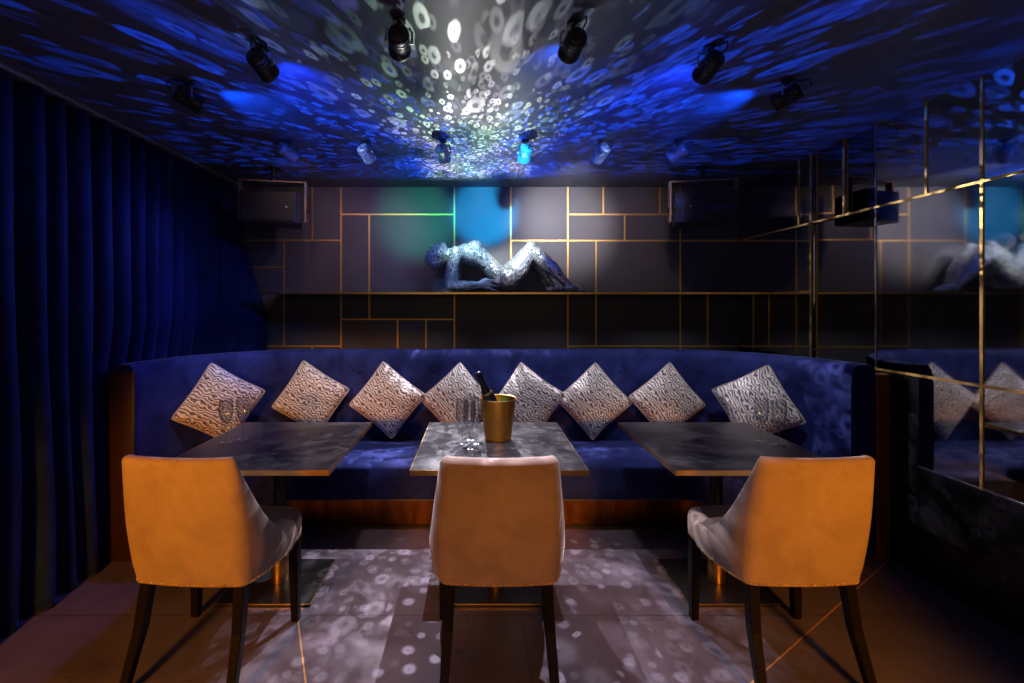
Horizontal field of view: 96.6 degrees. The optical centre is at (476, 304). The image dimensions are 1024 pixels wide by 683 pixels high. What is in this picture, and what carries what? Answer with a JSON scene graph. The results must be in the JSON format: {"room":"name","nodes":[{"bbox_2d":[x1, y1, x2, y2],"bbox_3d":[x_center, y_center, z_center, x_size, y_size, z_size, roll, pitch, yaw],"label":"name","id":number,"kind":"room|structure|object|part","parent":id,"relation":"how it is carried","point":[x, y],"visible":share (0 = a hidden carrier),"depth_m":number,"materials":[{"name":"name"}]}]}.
{"room":"bar","nodes":[
{"label":"bar","id":0,"kind":"room"},
{"bbox_2d":[241,187,738,351],"bbox_3d":[0.000,0.200,4.267,5.040,2.580,0.106,0,0,0],"label":"wall","id":1,"kind":"structure","parent":0,"point":[353,239],"depth_m":4.22,"materials":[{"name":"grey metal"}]},
{"bbox_2d":[254,292,769,294],"bbox_3d":[0.291,-0.093,3.978,4.242,0.016,0.471,0,0,0],"label":"display shelf","id":2,"kind":"object","parent":1,"relation":"attached to","point":[264,293],"visible":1,"depth_m":3.74,"materials":[{"name":"black glass"}]},
{"bbox_2d":[425,240,584,291],"bbox_3d":[0.232,-0.323,3.955,1.367,0.444,0.440,0,0,0],"label":"figure sculpture","id":3,"kind":"object","parent":2,"relation":"on","point":[507,277],"visible":0.99,"depth_m":3.83,"materials":[{"name":"silver metal"}]},
{"bbox_2d":[0,0,1023,186],"bbox_3d":[-0.050,-1.140,1.310,5.340,0.100,6.020,0,0,0],"label":"ceiling","id":4,"kind":"structure","parent":0,"point":[482,77],"depth_m":2.19,"materials":[{"name":"paint"}]},
{"bbox_2d":[0,62,237,185],"bbox_3d":[-2.172,-1.079,2.385,0.075,0.022,3.470,0,0,0],"label":"rail","id":5,"kind":"object","parent":4,"relation":"attached to","point":[18,76],"visible":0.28,"depth_m":2.60,"materials":[{"name":"grey"}]},
{"bbox_2d":[0,70,266,636],"bbox_3d":[-2.163,0.211,2.418,0.339,2.543,3.446,0,0,3],"label":"curtain","id":6,"kind":"object","parent":5,"relation":"hanging from","point":[115,249],"visible":0.64,"depth_m":2.45,"materials":[{"name":"blue fabric"}]},
{"bbox_2d":[165,78,204,113],"bbox_3d":[-1.421,-1.018,2.207,0.111,0.144,0.165,0,0,40],"label":"spotlight","id":7,"kind":"object","parent":4,"relation":"attached to","point":[182,95],"visible":1,"depth_m":2.20,"materials":[{"name":"black metal"}]},
{"bbox_2d":[246,37,279,82],"bbox_3d":[-0.901,-1.018,1.884,0.111,0.143,0.165,0,0,10],"label":"spotlight","id":8,"kind":"object","parent":4,"relation":"attached to","point":[266,68],"visible":1,"depth_m":1.88,"materials":[{"name":"black metal"}]},
{"bbox_2d":[236,165,309,228],"bbox_3d":[-1.623,-0.864,3.647,0.544,0.453,0.326,0,0,-11],"label":"loudspeaker","id":9,"kind":"object","parent":4,"relation":"attached to","point":[259,209],"visible":1,"depth_m":3.51,"materials":[{"name":"grey plastic"}]},
{"bbox_2d":[241,191,292,220],"bbox_3d":[-1.609,-0.755,3.492,0.376,0.212,0.006,0,0,-11],"label":"grille","id":10,"kind":"object","parent":9,"relation":"attached to","point":[255,205],"depth_m":3.49,"materials":[{"name":"black fabric"}]},
{"bbox_2d":[275,139,299,163],"bbox_3d":[-1.264,-1.015,3.009,0.111,0.150,0.168,0,0,39],"label":"spotlight","id":11,"kind":"object","parent":4,"relation":"attached to","point":[284,150],"visible":1,"depth_m":2.99,"materials":[{"name":"black metal"}]},
{"bbox_2d":[357,139,375,163],"bbox_3d":[-0.742,-1.014,3.007,0.111,0.152,0.170,0,0,22],"label":"spotlight","id":12,"kind":"object","parent":4,"relation":"attached to","point":[368,156],"visible":1,"depth_m":3.00,"materials":[{"name":"black metal"}]},
{"bbox_2d":[384,12,413,61],"bbox_3d":[-0.296,-1.023,1.721,0.111,0.135,0.159,0,0,-6],"label":"spotlight","id":13,"kind":"object","parent":4,"relation":"attached to","point":[399,48],"visible":1,"depth_m":1.72,"materials":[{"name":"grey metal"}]},
{"bbox_2d":[435,139,450,163],"bbox_3d":[-0.228,-1.015,3.006,0.111,0.150,0.169,0,0,9],"label":"spotlight","id":14,"kind":"object","parent":4,"relation":"attached to","point":[442,152],"visible":1,"depth_m":3.00,"materials":[{"name":"black metal"}]},
{"bbox_2d":[517,139,532,163],"bbox_3d":[0.320,-1.015,3.005,0.111,0.150,0.169,0,0,-6],"label":"spotlight","id":15,"kind":"object","parent":4,"relation":"attached to","point":[525,152],"visible":1,"depth_m":3.00,"materials":[{"name":"black metal"}]},
{"bbox_2d":[558,15,586,63],"bbox_3d":[0.374,-1.023,1.740,0.111,0.134,0.158,0,0,-7],"label":"spotlight","id":16,"kind":"object","parent":4,"relation":"attached to","point":[570,49],"visible":1,"depth_m":1.74,"materials":[{"name":"black metal"}]},
{"bbox_2d":[591,139,612,163],"bbox_3d":[0.829,-1.014,3.007,0.111,0.152,0.170,0,0,-23],"label":"spotlight","id":17,"kind":"object","parent":4,"relation":"attached to","point":[599,154],"visible":1,"depth_m":3.00,"materials":[{"name":"black metal"}]},
{"bbox_2d":[666,139,693,163],"bbox_3d":[1.344,-1.016,3.009,0.111,0.149,0.168,0,0,-43],"label":"spotlight","id":18,"kind":"object","parent":4,"relation":"attached to","point":[681,150],"visible":1,"depth_m":3.00,"materials":[{"name":"black metal"}]},
{"bbox_2d":[666,165,740,227],"bbox_3d":[1.788,-0.864,3.627,0.544,0.453,0.326,0,0,10],"label":"loudspeaker","id":19,"kind":"object","parent":4,"relation":"attached to","point":[709,208],"visible":1,"depth_m":3.49,"materials":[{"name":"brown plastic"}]},
{"bbox_2d":[684,191,736,219],"bbox_3d":[1.777,-0.755,3.472,0.376,0.212,0.006,0,0,10],"label":"grille","id":20,"kind":"object","parent":19,"relation":"attached to","point":[698,205],"depth_m":3.47,"materials":[{"name":"black fabric"}]},
{"bbox_2d":[692,41,727,84],"bbox_3d":[0.981,-1.018,1.903,0.111,0.143,0.165,0,0,-6],"label":"spotlight","id":21,"kind":"object","parent":4,"relation":"attached to","point":[704,71],"visible":1,"depth_m":1.90,"materials":[{"name":"black metal"}]},
{"bbox_2d":[770,77,811,111],"bbox_3d":[1.508,-1.018,2.187,0.111,0.144,0.165,0,0,-36],"label":"spotlight","id":22,"kind":"object","parent":4,"relation":"attached to","point":[792,93],"visible":1,"depth_m":2.18,"materials":[{"name":"black metal"}]},
{"bbox_2d":[0,526,1023,682],"bbox_3d":[-0.050,1.540,1.310,5.340,0.100,6.020,0,0,0],"label":"floor","id":23,"kind":"structure","parent":0,"point":[374,617],"depth_m":2.07,"materials":[{"name":"stone"}]},
{"bbox_2d":[119,454,301,682],"bbox_3d":[-1.113,1.032,1.952,0.589,0.916,0.535,0,0,3],"label":"dining chair","id":24,"kind":"object","parent":23,"relation":"on","point":[196,524],"visible":1,"depth_m":1.74,"materials":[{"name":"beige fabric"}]},
{"bbox_3d":[-1.322,1.278,1.773,0.051,0.425,0.156,0,0,9],"label":"leg","id":25,"kind":"part","parent":24,"relation":"part of","materials":[{"name":"black wood"}]},
{"bbox_3d":[-1.340,1.278,2.179,0.046,0.425,0.046,0,0,4],"label":"leg","id":26,"kind":"part","parent":24,"relation":"part of","materials":[{"name":"black wood"}]},
{"bbox_3d":[-1.118,0.834,1.881,0.589,0.521,0.389,0,0,4],"label":"backrest","id":27,"kind":"part","parent":24,"relation":"part of","materials":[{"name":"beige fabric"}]},
{"bbox_3d":[-1.113,1.085,1.965,0.566,0.015,0.411,0,0,3],"label":"nailhead trim","id":28,"kind":"part","parent":24,"relation":"part of","materials":[{"name":"gold metal"}]},
{"bbox_3d":[-0.928,1.278,1.749,0.051,0.425,0.156,0,0,-2],"label":"leg","id":29,"kind":"part","parent":24,"relation":"part of","materials":[{"name":"black wood"}]},
{"bbox_3d":[-1.110,1.026,2.005,0.554,0.138,0.430,0,0,3],"label":"seat","id":30,"kind":"part","parent":24,"relation":"part of","materials":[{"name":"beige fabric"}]},
{"bbox_3d":[-0.861,1.278,2.150,0.046,0.425,0.046,0,0,3],"label":"leg","id":31,"kind":"part","parent":24,"relation":"part of","materials":[{"name":"black wood"}]},
{"bbox_2d":[175,422,371,605],"bbox_3d":[-1.060,1.115,2.445,0.800,0.750,0.830,0,0,0],"label":"dining table","id":32,"kind":"object","parent":23,"relation":"on","point":[279,450],"visible":0.69,"depth_m":2.40,"materials":[{"name":"grey stone"}]},
{"bbox_2d":[219,398,232,444],"bbox_3d":[-1.341,0.622,2.431,0.069,0.236,0.069,0,0,0],"label":"wine glass","id":33,"kind":"object","parent":32,"relation":"on","point":[223,442],"visible":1,"depth_m":2.44,"materials":[{"name":"clear glass"}]},
{"bbox_2d":[236,396,249,440],"bbox_3d":[-1.283,0.622,2.494,0.069,0.236,0.069,0,0,0],"label":"wine glass","id":34,"kind":"object","parent":32,"relation":"on","point":[243,438],"visible":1,"depth_m":2.49,"materials":[{"name":"clear glass"}]},
{"bbox_3d":[-1.060,1.484,2.445,0.474,0.012,0.400,0,0,0],"label":"plate","id":35,"kind":"part","parent":32,"relation":"part of","materials":[{"name":"black metal"}]},
{"bbox_3d":[-1.060,1.480,2.445,0.477,0.004,0.403,0,0,0],"label":"trim","id":36,"kind":"part","parent":32,"relation":"part of","materials":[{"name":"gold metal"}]},
{"bbox_2d":[297,621,305,682],"bbox_3d":[-0.650,1.489,1.740,0.006,0.001,1.064,0,0,-26],"label":"trim","id":37,"kind":"structure","parent":23,"relation":"on","point":[298,621],"depth_m":1.94,"materials":[{"name":"gold metal"}]},
{"bbox_2d":[429,455,564,682],"bbox_3d":[0.085,1.032,1.952,0.589,0.916,0.535,0,0,0],"label":"dining chair","id":38,"kind":"object","parent":23,"relation":"on","point":[496,522],"visible":1,"depth_m":1.73,"materials":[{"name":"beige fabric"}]},
{"bbox_3d":[-0.155,1.278,2.165,0.046,0.425,0.046,0,0,0],"label":"leg","id":39,"kind":"part","parent":38,"relation":"part of","materials":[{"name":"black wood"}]},
{"bbox_3d":[-0.112,1.278,1.761,0.051,0.425,0.156,0,0,6],"label":"leg","id":40,"kind":"part","parent":38,"relation":"part of","materials":[{"name":"black wood"}]},
{"bbox_3d":[0.085,1.085,1.965,0.566,0.015,0.411,0,0,0],"label":"nailhead trim","id":41,"kind":"part","parent":38,"relation":"part of","materials":[{"name":"gold metal"}]},
{"bbox_3d":[0.085,0.834,1.881,0.589,0.521,0.389,0,0,0],"label":"backrest","id":42,"kind":"part","parent":38,"relation":"part of","materials":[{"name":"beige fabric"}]},
{"bbox_3d":[0.283,1.278,1.761,0.060,0.425,0.152,0,0,0],"label":"leg","id":43,"kind":"part","parent":38,"relation":"part of","materials":[{"name":"black wood"}]},
{"bbox_2d":[108,349,890,561],"bbox_3d":[0.134,0.920,3.134,4.542,1.140,1.008,0,0,0],"label":"banquette","id":44,"kind":"object","parent":23,"relation":"on","point":[844,406],"visible":0.45,"depth_m":3.05,"materials":[{"name":"blue fabric"}]},
{"bbox_3d":[-2.060,0.940,2.639,0.150,1.100,0.018,0,0,0],"label":"panel","id":45,"kind":"part","parent":44,"relation":"part of","materials":[{"name":"red wood"}]},
{"bbox_2d":[171,363,264,436],"bbox_3d":[-1.728,0.671,3.071,0.564,0.563,0.145,0,0,-44],"label":"throw pillow","id":46,"kind":"object","parent":44,"relation":"on","point":[201,410],"visible":0.91,"depth_m":3.02,"materials":[{"name":"grey fabric"}]},
{"bbox_2d":[272,360,349,421],"bbox_3d":[-1.239,0.698,3.396,0.562,0.561,0.144,0,0,-9],"label":"throw pillow","id":47,"kind":"object","parent":44,"relation":"on","point":[310,395],"visible":0.89,"depth_m":3.35,"materials":[{"name":"grey fabric"}]},
{"bbox_2d":[349,361,425,438],"bbox_3d":[-0.664,0.708,3.375,0.568,0.570,0.147,0,0,-6],"label":"throw pillow","id":48,"kind":"object","parent":44,"relation":"on","point":[387,399],"visible":1,"depth_m":3.33,"materials":[{"name":"silver fabric"}]},
{"bbox_2d":[421,363,481,421],"bbox_3d":[-0.142,0.722,3.405,0.571,0.572,0.150,0,0,-6],"label":"throw pillow","id":49,"kind":"object","parent":44,"relation":"on","point":[458,384],"visible":0.79,"depth_m":3.36,"materials":[{"name":"silver fabric"}]},
{"bbox_3d":[0.095,1.383,2.860,3.330,0.215,0.420,0,0,0],"label":"kick panel","id":50,"kind":"part","parent":44,"relation":"part of","materials":[{"name":"brown wood"}]},
{"bbox_3d":[0.095,1.484,2.855,3.309,0.012,0.410,0,0,0],"label":"kick rail","id":51,"kind":"part","parent":44,"relation":"part of","materials":[{"name":"brown wood"}]},
{"bbox_3d":[0.095,1.158,3.072,4.180,0.264,0.845,0,0,0],"label":"seat","id":52,"kind":"part","parent":44,"relation":"part of","materials":[{"name":"blue fabric"}]},
{"bbox_2d":[499,363,564,421],"bbox_3d":[0.372,0.714,3.365,0.565,0.566,0.148,0,0,5],"label":"throw pillow","id":53,"kind":"object","parent":44,"relation":"on","point":[537,399],"visible":0.66,"depth_m":3.32,"materials":[{"name":"silver fabric"}]},
{"bbox_2d":[560,362,631,439],"bbox_3d":[0.876,0.722,3.405,0.572,0.574,0.147,0,0,-6],"label":"throw pillow","id":54,"kind":"object","parent":44,"relation":"on","point":[594,401],"visible":0.96,"depth_m":3.36,"materials":[{"name":"silver fabric"}]},
{"bbox_2d":[629,362,704,421],"bbox_3d":[1.411,0.717,3.380,0.569,0.571,0.148,0,0,-6],"label":"throw pillow","id":55,"kind":"object","parent":44,"relation":"on","point":[666,397],"visible":0.87,"depth_m":3.33,"materials":[{"name":"grey fabric"}]},
{"bbox_2d":[712,365,805,433],"bbox_3d":[1.895,0.682,3.090,0.557,0.557,0.144,0,0,39],"label":"throw pillow","id":56,"kind":"object","parent":44,"relation":"on","point":[737,397],"visible":0.87,"depth_m":3.03,"materials":[{"name":"silver fabric"}]},
{"bbox_3d":[2.365,0.953,2.672,0.080,1.075,0.055,0,0,0],"label":"panel","id":57,"kind":"part","parent":44,"relation":"part of","materials":[{"name":"brown wood"}]},
{"bbox_3d":[2.365,0.410,2.670,0.080,0.010,0.060,0,0,0],"label":"panel trim","id":58,"kind":"part","parent":44,"relation":"part of","materials":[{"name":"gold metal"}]},
{"bbox_2d":[410,422,588,605],"bbox_3d":[0.100,1.115,2.445,0.800,0.750,0.830,0,0,0],"label":"dining table","id":59,"kind":"object","parent":23,"relation":"on","point":[528,439],"visible":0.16,"depth_m":2.34,"materials":[{"name":"dark grey marble"},{"name":"black steel"},{"name":"brushed brass"}]},
{"bbox_2d":[463,402,475,447],"bbox_3d":[-0.040,0.622,2.338,0.069,0.236,0.069,0,0,0],"label":"wine glass","id":60,"kind":"object","parent":59,"relation":"on","point":[463,402],"visible":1,"depth_m":2.33,"materials":[{"name":"clear glass"}]},
{"bbox_2d":[470,399,482,443],"bbox_3d":[-0.002,0.622,2.422,0.069,0.236,0.069,0,0,0],"label":"wine glass","id":61,"kind":"object","parent":59,"relation":"on","point":[482,399],"visible":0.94,"depth_m":2.42,"materials":[{"name":"clear glass"}]},
{"bbox_2d":[479,394,516,442],"bbox_3d":[0.115,0.625,2.500,0.206,0.228,0.206,0,0,0],"label":"ice bucket","id":62,"kind":"object","parent":59,"relation":"on","point":[498,416],"visible":0.91,"depth_m":2.43,"materials":[{"name":"gold metal"}]},
{"bbox_2d":[476,371,496,400],"bbox_3d":[0.080,0.530,2.490,0.176,0.331,0.082,0,0,-11],"label":"champagne bottle","id":63,"kind":"object","parent":62,"relation":"in","point":[487,394],"visible":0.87,"depth_m":2.46,"materials":[{"name":"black glass"}]},
{"bbox_3d":[0.100,1.480,2.445,0.477,0.004,0.403,0,0,0],"label":"trim","id":64,"kind":"part","parent":59,"relation":"part of","materials":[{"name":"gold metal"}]},
{"bbox_3d":[0.100,1.484,2.445,0.474,0.012,0.400,0,0,0],"label":"plate","id":65,"kind":"part","parent":59,"relation":"part of","materials":[{"name":"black metal"}]},
{"bbox_2d":[618,422,824,605],"bbox_3d":[1.285,1.115,2.445,0.800,0.750,0.830,0,0,0],"label":"dining table","id":66,"kind":"object","parent":23,"relation":"on","point":[715,450],"visible":0.58,"depth_m":2.40,"materials":[{"name":"dark grey marble"},{"name":"black steel"},{"name":"brushed brass"}]},
{"bbox_3d":[1.285,1.484,2.445,0.474,0.012,0.400,0,0,0],"label":"plate","id":67,"kind":"part","parent":66,"relation":"part of","materials":[{"name":"black metal"}]},
{"bbox_3d":[1.285,1.480,2.445,0.477,0.004,0.403,0,0,0],"label":"trim","id":68,"kind":"part","parent":66,"relation":"part of","materials":[{"name":"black metal"}]},
{"bbox_2d":[754,401,768,443],"bbox_3d":[1.531,0.622,2.449,0.069,0.236,0.069,0,0,0],"label":"wine glass","id":69,"kind":"object","parent":66,"relation":"on","point":[757,441],"visible":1,"depth_m":2.44,"materials":[{"name":"clear glass"}]},
{"bbox_2d":[771,399,786,446],"bbox_3d":[1.585,0.622,2.388,0.069,0.236,0.069,0,0,0],"label":"wine glass","id":70,"kind":"object","parent":66,"relation":"on","point":[773,444],"visible":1,"depth_m":2.39,"materials":[{"name":"clear glass"}]},
{"bbox_2d":[687,455,876,682],"bbox_3d":[1.277,1.032,1.952,0.589,0.916,0.535,0,0,-1],"label":"dining chair","id":71,"kind":"object","parent":23,"relation":"on","point":[795,524],"visible":1,"depth_m":1.74,"materials":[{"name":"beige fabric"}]},
{"bbox_3d":[1.034,1.278,2.162,0.046,0.425,0.046,0,0,-1],"label":"leg","id":72,"kind":"part","parent":71,"relation":"part of","materials":[{"name":"black wood"}]},
{"bbox_3d":[1.277,1.026,2.005,0.554,0.138,0.430,0,0,-1],"label":"seat","id":73,"kind":"part","parent":71,"relation":"part of","materials":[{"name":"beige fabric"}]},
{"bbox_3d":[1.083,1.278,1.758,0.051,0.425,0.156,0,0,5],"label":"leg","id":74,"kind":"part","parent":71,"relation":"part of","materials":[{"name":"black wood"}]},
{"bbox_3d":[1.277,1.085,1.965,0.566,0.015,0.411,0,0,-1],"label":"nailhead trim","id":75,"kind":"part","parent":71,"relation":"part of","materials":[{"name":"gold metal"}]},
{"bbox_3d":[1.278,0.834,1.881,0.589,0.521,0.389,0,0,-1],"label":"backrest","id":76,"kind":"part","parent":71,"relation":"part of","materials":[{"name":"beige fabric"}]},
{"bbox_3d":[1.514,1.278,2.168,0.046,0.425,0.046,0,0,-1],"label":"leg","id":77,"kind":"part","parent":71,"relation":"part of","materials":[{"name":"black wood"}]},
{"bbox_3d":[1.477,1.278,1.763,0.051,0.425,0.156,0,0,-7],"label":"leg","id":78,"kind":"part","parent":71,"relation":"part of","materials":[{"name":"black wood"}]},
{"bbox_2d":[751,560,888,682],"bbox_3d":[1.355,1.489,1.970,2.521,0.001,0.006,0,0,-33],"label":"trim","id":79,"kind":"structure","parent":23,"relation":"on","point":[864,581],"depth_m":2.10,"materials":[{"name":"gold metal"}]},
{"bbox_2d":[738,59,1023,640],"bbox_3d":[2.478,0.200,1.310,0.125,2.580,5.820,0,0,0],"label":"wall","id":80,"kind":"structure","parent":0,"point":[895,247],"depth_m":2.41,"materials":[{"name":"black mirror"}]},
{"bbox_3d":[2.435,-0.100,3.760,0.030,0.977,0.917,0,0,0],"label":"mirror panel","id":81,"kind":"part","parent":80,"relation":"part of","materials":[{"name":"mirror"}]},
{"bbox_3d":[2.435,-0.840,3.760,0.030,0.497,0.917,0,0,0],"label":"mirror panel","id":82,"kind":"part","parent":80,"relation":"part of","materials":[{"name":"mirror"}]},
{"bbox_3d":[2.435,0.940,3.355,0.030,1.097,1.727,0,0,0],"label":"black panel","id":83,"kind":"part","parent":80,"relation":"part of","materials":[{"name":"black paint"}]},
{"bbox_3d":[2.435,-0.100,3.030,0.030,0.977,0.537,0,0,0],"label":"mirror panel","id":84,"kind":"part","parent":80,"relation":"part of","materials":[{"name":"mirror"}]},
{"bbox_3d":[2.435,-0.840,3.030,0.030,0.497,0.537,0,0,0],"label":"mirror panel","id":85,"kind":"part","parent":80,"relation":"part of","materials":[{"name":"mirror"}]},
{"bbox_3d":[2.435,-0.100,2.470,0.030,0.977,0.577,0,0,0],"label":"mirror panel","id":86,"kind":"part","parent":80,"relation":"part of","materials":[{"name":"mirror"}]},
{"bbox_3d":[2.435,-0.840,2.470,0.030,0.497,0.577,0,0,0],"label":"mirror panel","id":87,"kind":"part","parent":80,"relation":"part of","materials":[{"name":"mirror"}]},
{"bbox_3d":[2.435,0.638,2.335,0.030,0.493,0.307,0,0,0],"label":"mirror panel","id":88,"kind":"part","parent":80,"relation":"part of","materials":[{"name":"mirror"}]},
{"bbox_3d":[2.435,1.188,2.335,0.030,0.601,0.307,0,0,0],"label":"black panel","id":89,"kind":"part","parent":80,"relation":"part of","materials":[{"name":"black paint"}]},
{"bbox_3d":[2.435,1.188,1.865,0.030,0.601,0.627,0,0,0],"label":"black panel","id":90,"kind":"part","parent":80,"relation":"part of","materials":[{"name":"black paint"}]},
{"bbox_3d":[2.435,0.638,1.865,0.030,0.493,0.627,0,0,0],"label":"mirror panel","id":91,"kind":"part","parent":80,"relation":"part of","materials":[{"name":"mirror"}]},
{"bbox_3d":[2.435,-0.100,1.865,0.030,0.977,0.627,0,0,0],"label":"mirror panel","id":92,"kind":"part","parent":80,"relation":"part of","materials":[{"name":"mirror"}]},
{"bbox_3d":[2.435,-0.840,1.865,0.030,0.497,0.627,0,0,0],"label":"mirror panel","id":93,"kind":"part","parent":80,"relation":"part of","materials":[{"name":"mirror"}]}
]}

